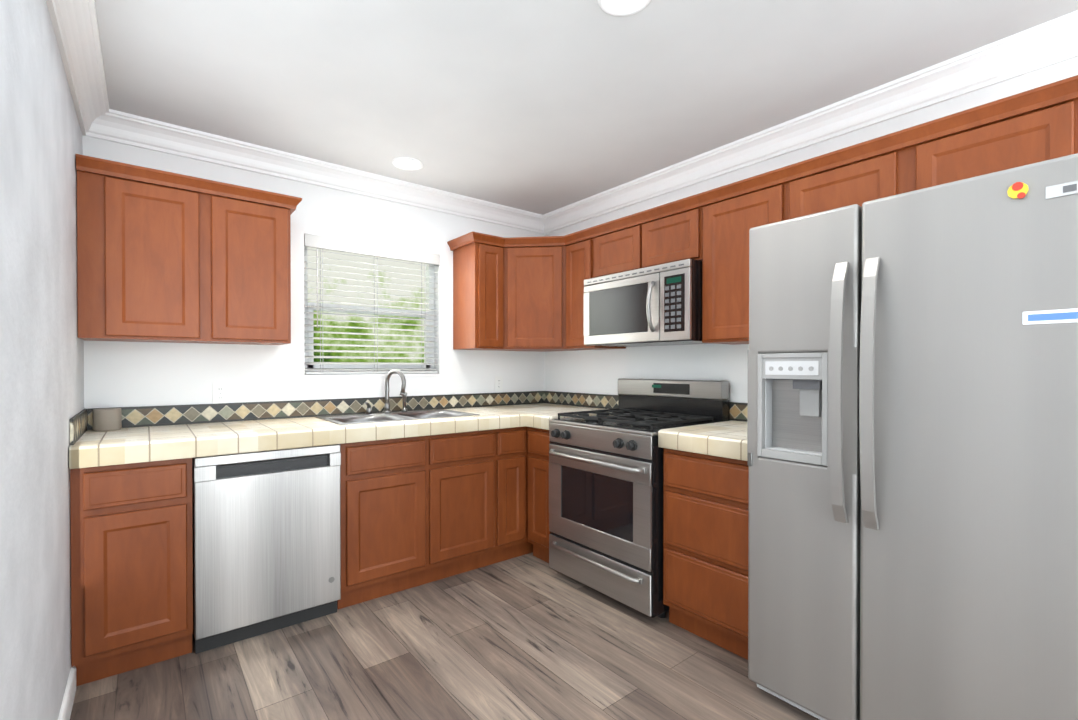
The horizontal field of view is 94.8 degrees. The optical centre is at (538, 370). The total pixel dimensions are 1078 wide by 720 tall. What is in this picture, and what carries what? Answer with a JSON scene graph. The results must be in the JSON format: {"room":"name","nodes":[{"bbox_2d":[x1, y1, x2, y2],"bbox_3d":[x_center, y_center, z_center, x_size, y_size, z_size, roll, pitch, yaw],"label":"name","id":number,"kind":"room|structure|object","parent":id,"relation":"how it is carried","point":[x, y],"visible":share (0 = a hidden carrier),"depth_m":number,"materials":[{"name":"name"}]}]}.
{"room":"kitchen","nodes":[
{"label":"kitchen","id":0,"kind":"room"},
{"bbox_2d":[0,0,83,719],"bbox_3d":[-0.505,0.016,0.145,0.160,2.420,5.415,0,0,-38],"label":"wall","id":1,"kind":"structure","parent":0,"point":[41,368],"depth_m":1.30,"materials":[{"name":"paint"}]},
{"bbox_2d":[58,666,75,719],"bbox_3d":[-0.262,1.181,-0.012,0.014,0.092,4.855,0,0,-38],"label":"baseboard","id":2,"kind":"structure","parent":1,"relation":"attached to","point":[67,703],"depth_m":1.70,"materials":[{"name":"white wood"}]},
{"bbox_2d":[46,0,113,141],"bbox_3d":[-0.403,-1.137,0.219,0.100,0.115,5.415,0,0,-38],"label":"crown molding","id":3,"kind":"structure","parent":1,"relation":"attached to","point":[74,22],"depth_m":1.85,"materials":[{"name":"white"}]},
{"bbox_2d":[82,135,543,408],"bbox_3d":[-1.091,-0.004,3.240,3.090,2.420,0.160,0,0,-38],"label":"wall","id":4,"kind":"structure","parent":0,"point":[126,374],"depth_m":2.89,"materials":[{"name":"paint"}]},
{"bbox_2d":[75,154,210,343],"bbox_3d":[-1.848,-0.515,2.327,0.447,0.754,0.318,0,0,-38],"label":"upper cabinet","id":5,"kind":"object","parent":4,"relation":"attached to","point":[167,257],"depth_m":2.20,"materials":[{"name":"brown wood"}]},
{"bbox_2d":[212,383,227,403],"bbox_3d":[-1.701,0.125,2.647,0.070,0.114,0.007,0,0,-38],"label":"electrical outlet","id":6,"kind":"object","parent":4,"relation":"attached to","point":[219,392],"visible":1,"depth_m":2.64,"materials":[{"name":"white plastic"}]},
{"bbox_2d":[207,180,294,344],"bbox_3d":[-1.527,-0.517,2.581,0.371,0.754,0.318,0,0,-38],"label":"upper cabinet","id":7,"kind":"object","parent":4,"relation":"attached to","point":[251,227],"depth_m":2.46,"materials":[{"name":"brown wood"}]},
{"bbox_2d":[114,110,541,231],"bbox_3d":[-1.014,-1.156,3.127,2.520,0.115,0.100,0,0,-38],"label":"crown molding","id":8,"kind":"structure","parent":4,"relation":"attached to","point":[129,129],"depth_m":2.85,"materials":[{"name":"white"}]},
{"bbox_2d":[304,246,439,376],"bbox_3d":[-1.074,-0.382,3.231,0.878,0.844,0.139,0,0,-38],"label":"window","id":9,"kind":"structure","parent":4,"relation":"in","point":[428,290],"depth_m":3.21,"materials":[{"name":"white plastic"}]},
{"bbox_2d":[304,234,438,374],"bbox_3d":[-1.051,-0.389,3.202,0.870,0.827,0.080,0,0,-38],"label":"window blinds","id":10,"kind":"object","parent":9,"relation":"attached to","point":[328,243],"visible":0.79,"depth_m":3.16,"materials":[{"name":"grey plastic"}]},
{"bbox_2d":[70,391,747,444],"bbox_3d":[-0.369,0.230,2.333,2.766,0.100,2.156,0,0,-38],"label":"backsplash","id":11,"kind":"structure","parent":4,"relation":"attached to","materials":[{"name":"tile"}]},
{"bbox_2d":[451,231,502,350],"bbox_3d":[-0.422,-0.523,3.459,0.224,0.754,0.318,0,0,-38],"label":"upper cabinet","id":12,"kind":"object","parent":4,"relation":"attached to","point":[477,257],"depth_m":3.35,"materials":[{"name":"brown wood"}]},
{"bbox_2d":[495,376,502,390],"bbox_3d":[-0.304,0.103,3.757,0.070,0.114,0.007,0,0,-38],"label":"electrical outlet","id":13,"kind":"object","parent":4,"relation":"attached to","point":[498,383],"visible":1,"depth_m":3.75,"materials":[{"name":"white plastic"}]},
{"bbox_2d":[70,552,819,719],"bbox_3d":[0.643,1.250,1.065,3.090,0.060,5.735,0,0,-38],"label":"floor","id":14,"kind":"structure","parent":0,"point":[529,636],"depth_m":2.02,"materials":[{"name":"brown wood"}]},
{"bbox_2d":[69,453,196,685],"bbox_3d":[-1.785,0.789,2.198,0.375,0.848,0.609,0,0,-38],"label":"base cabinet","id":15,"kind":"object","parent":14,"relation":"on","point":[132,535],"depth_m":1.96,"materials":[{"name":"brown wood"}]},
{"bbox_2d":[69,401,592,464],"bbox_3d":[-0.851,0.318,2.940,2.764,0.082,0.605,0,0,-38],"label":"countertop","id":16,"kind":"structure","parent":15,"relation":"on","point":[206,438],"depth_m":2.32,"materials":[{"name":"beige tile"}]},
{"bbox_2d":[93,408,121,430],"bbox_3d":[-2.012,0.230,2.311,0.102,0.099,0.102,0,0,-38],"label":"canister","id":17,"kind":"object","parent":16,"relation":"on","point":[107,419],"visible":0.98,"depth_m":2.27,"materials":[{"name":"beige"}]},
{"bbox_2d":[361,369,408,412],"bbox_3d":[-0.935,0.133,3.085,0.300,0.278,0.182,0,0,-38],"label":"faucet","id":18,"kind":"object","parent":16,"relation":"on","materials":[{"name":"silver metal"}]},
{"bbox_2d":[321,409,476,424],"bbox_3d":[-0.842,0.367,2.977,0.826,0.190,0.495,0,0,-38],"label":"sink","id":19,"kind":"object","parent":16,"relation":"in","point":[337,418],"depth_m":3.03,"materials":[{"name":"silver metal"}]},
{"bbox_2d":[192,444,340,653],"bbox_3d":[-1.393,0.788,2.492,0.592,0.846,0.602,0,0,-38],"label":"dishwasher","id":20,"kind":"object","parent":14,"relation":"on","point":[266,528],"visible":0.96,"depth_m":2.24,"materials":[{"name":"grey metal"}]},
{"bbox_2d":[309,433,432,608],"bbox_3d":[-0.983,0.785,2.835,0.465,0.848,0.609,0,0,-38],"label":"base cabinet","id":21,"kind":"object","parent":14,"relation":"on","point":[387,482],"depth_m":2.60,"materials":[{"name":"brown wood"}]},
{"bbox_2d":[433,425,500,580],"bbox_3d":[-0.624,0.783,3.120,0.451,0.848,0.609,0,0,-38],"label":"base cabinet","id":22,"kind":"object","parent":14,"relation":"on","point":[435,487],"depth_m":2.90,"materials":[{"name":"brown wood"}]},
{"bbox_2d":[501,425,524,560],"bbox_3d":[-0.360,0.782,3.330,0.224,0.848,0.609,0,0,-38],"label":"base cabinet","id":23,"kind":"object","parent":14,"relation":"on","point":[512,436],"depth_m":3.11,"materials":[{"name":"brown wood"}]},
{"bbox_2d":[525,409,611,428],"bbox_3d":[0.255,0.315,3.259,0.635,0.082,0.270,0,0,-38],"label":"countertop","id":24,"kind":"structure","parent":23,"relation":"on","point":[530,418],"depth_m":3.09,"materials":[{"name":"beige tile"}]},
{"bbox_2d":[525,425,549,562],"bbox_3d":[0.248,0.782,3.268,0.639,0.848,0.288,0,0,-38],"label":"base cabinet","id":25,"kind":"object","parent":14,"relation":"on","point":[537,442],"depth_m":3.10,"materials":[{"name":"brown wood"}]},
{"bbox_2d":[549,378,729,617],"bbox_3d":[0.532,0.634,2.811,0.727,1.150,0.757,0,0,-38],"label":"stove","id":26,"kind":"object","parent":14,"relation":"on","point":[606,466],"visible":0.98,"depth_m":2.61,"materials":[{"name":"silver metal"}]},
{"bbox_2d":[658,445,748,659],"bbox_3d":[0.970,0.788,2.343,0.657,0.848,0.492,0,0,-38],"label":"base cabinet","id":27,"kind":"object","parent":14,"relation":"on","point":[706,495],"depth_m":2.16,"materials":[{"name":"brown wood"}]},
{"bbox_2d":[661,421,746,456],"bbox_3d":[0.980,0.321,2.345,0.635,0.082,0.497,0,0,-38],"label":"countertop","id":28,"kind":"structure","parent":27,"relation":"on","point":[726,436],"depth_m":2.20,"materials":[{"name":"beige tile"}]},
{"bbox_2d":[747,153,1077,719],"bbox_3d":[1.327,0.344,1.714,0.823,1.745,0.900,0,0,-38],"label":"fridge","id":29,"kind":"object","parent":14,"relation":"on","point":[912,437],"visible":1,"depth_m":1.44,"materials":[{"name":"grey metal"}]},
{"bbox_2d":[94,0,1077,214],"bbox_3d":[0.643,-1.230,1.048,3.090,0.060,5.735,0,0,-38],"label":"ceiling","id":30,"kind":"structure","parent":0,"point":[541,107],"depth_m":2.01,"materials":[{"name":"paint"}]},
{"bbox_2d":[392,157,422,169],"bbox_3d":[-0.768,-1.206,2.906,0.176,0.010,0.176,0,0,-38],"label":"recessed light","id":31,"kind":"object","parent":30,"relation":"in","point":[406,163],"visible":1,"depth_m":2.90,"materials":[{"name":"white"}]},
{"bbox_2d":[598,0,650,15],"bbox_3d":[0.276,-1.198,1.591,0.176,0.010,0.176,0,0,-38],"label":"recessed light","id":32,"kind":"object","parent":30,"relation":"in","point":[620,7],"visible":1,"depth_m":1.63,"materials":[{"name":"white"}]},
{"bbox_2d":[544,57,1077,420],"bbox_3d":[1.790,0.005,1.967,0.160,2.420,5.415,0,0,-38],"label":"wall","id":33,"kind":"structure","parent":0,"point":[593,371],"depth_m":2.89,"materials":[{"name":"paint"}]},
{"bbox_2d":[503,236,562,351],"bbox_3d":[-0.006,-0.524,3.604,0.607,0.754,0.608,0,0,-38],"label":"upper cabinet","id":34,"kind":"object","parent":33,"relation":"attached to","point":[532,266],"depth_m":3.38,"materials":[{"name":"brown wood"}]},
{"bbox_2d":[563,227,625,350],"bbox_3d":[0.380,-0.522,3.352,0.317,0.754,0.266,0,0,-38],"label":"upper cabinet","id":35,"kind":"object","parent":33,"relation":"attached to","point":[576,245],"depth_m":3.28,"materials":[{"name":"brown wood"}]},
{"bbox_2d":[591,214,634,277],"bbox_3d":[0.584,-0.735,3.093,0.317,0.325,0.391,0,0,-38],"label":"upper cabinet","id":36,"kind":"object","parent":33,"relation":"attached to","point":[612,242],"depth_m":3.01,"materials":[{"name":"brown wood"}]},
{"bbox_2d":[635,194,698,268],"bbox_3d":[0.826,-0.733,2.788,0.317,0.325,0.388,0,0,-38],"label":"upper cabinet","id":37,"kind":"object","parent":33,"relation":"attached to","point":[669,232],"depth_m":2.69,"materials":[{"name":"brown wood"}]},
{"bbox_2d":[584,259,711,346],"bbox_3d":[0.651,-0.357,2.901,0.453,0.412,0.771,0,0,-38],"label":"microwave","id":38,"kind":"object","parent":37,"relation":"attached to","point":[659,305],"visible":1,"depth_m":2.72,"materials":[{"name":"silver metal"}]},
{"bbox_2d":[699,166,786,344],"bbox_3d":[1.081,-0.516,2.469,0.317,0.754,0.427,0,0,-38],"label":"upper cabinet","id":39,"kind":"object","parent":33,"relation":"attached to","point":[727,213],"depth_m":2.41,"materials":[{"name":"brown wood"}]},
{"bbox_2d":[536,10,1077,233],"bbox_3d":[1.688,-1.147,1.879,0.100,0.115,5.415,0,0,-38],"label":"crown molding","id":40,"kind":"structure","parent":33,"relation":"attached to","point":[1021,53],"depth_m":2.20,"materials":[{"name":"white"}]},
{"bbox_2d":[787,131,898,219],"bbox_3d":[1.353,-0.728,2.124,0.317,0.325,0.445,0,0,-38],"label":"upper cabinet","id":41,"kind":"object","parent":33,"relation":"attached to","point":[860,173],"depth_m":2.01,"materials":[{"name":"brown wood"}]},
{"bbox_2d":[899,75,1077,193],"bbox_3d":[1.631,-0.726,1.774,0.317,0.325,0.449,0,0,-38],"label":"upper cabinet","id":42,"kind":"object","parent":33,"relation":"attached to","point":[1039,124],"depth_m":1.66,"materials":[{"name":"brown wood"}]},
{"label":"outside","id":43,"kind":"structure","parent":0,"visible":0},
{"bbox_2d":[307,247,425,362],"bbox_3d":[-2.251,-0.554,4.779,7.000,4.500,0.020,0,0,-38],"label":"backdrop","id":44,"kind":"structure","parent":43,"point":[333,256],"depth_m":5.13,"materials":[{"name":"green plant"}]}
]}

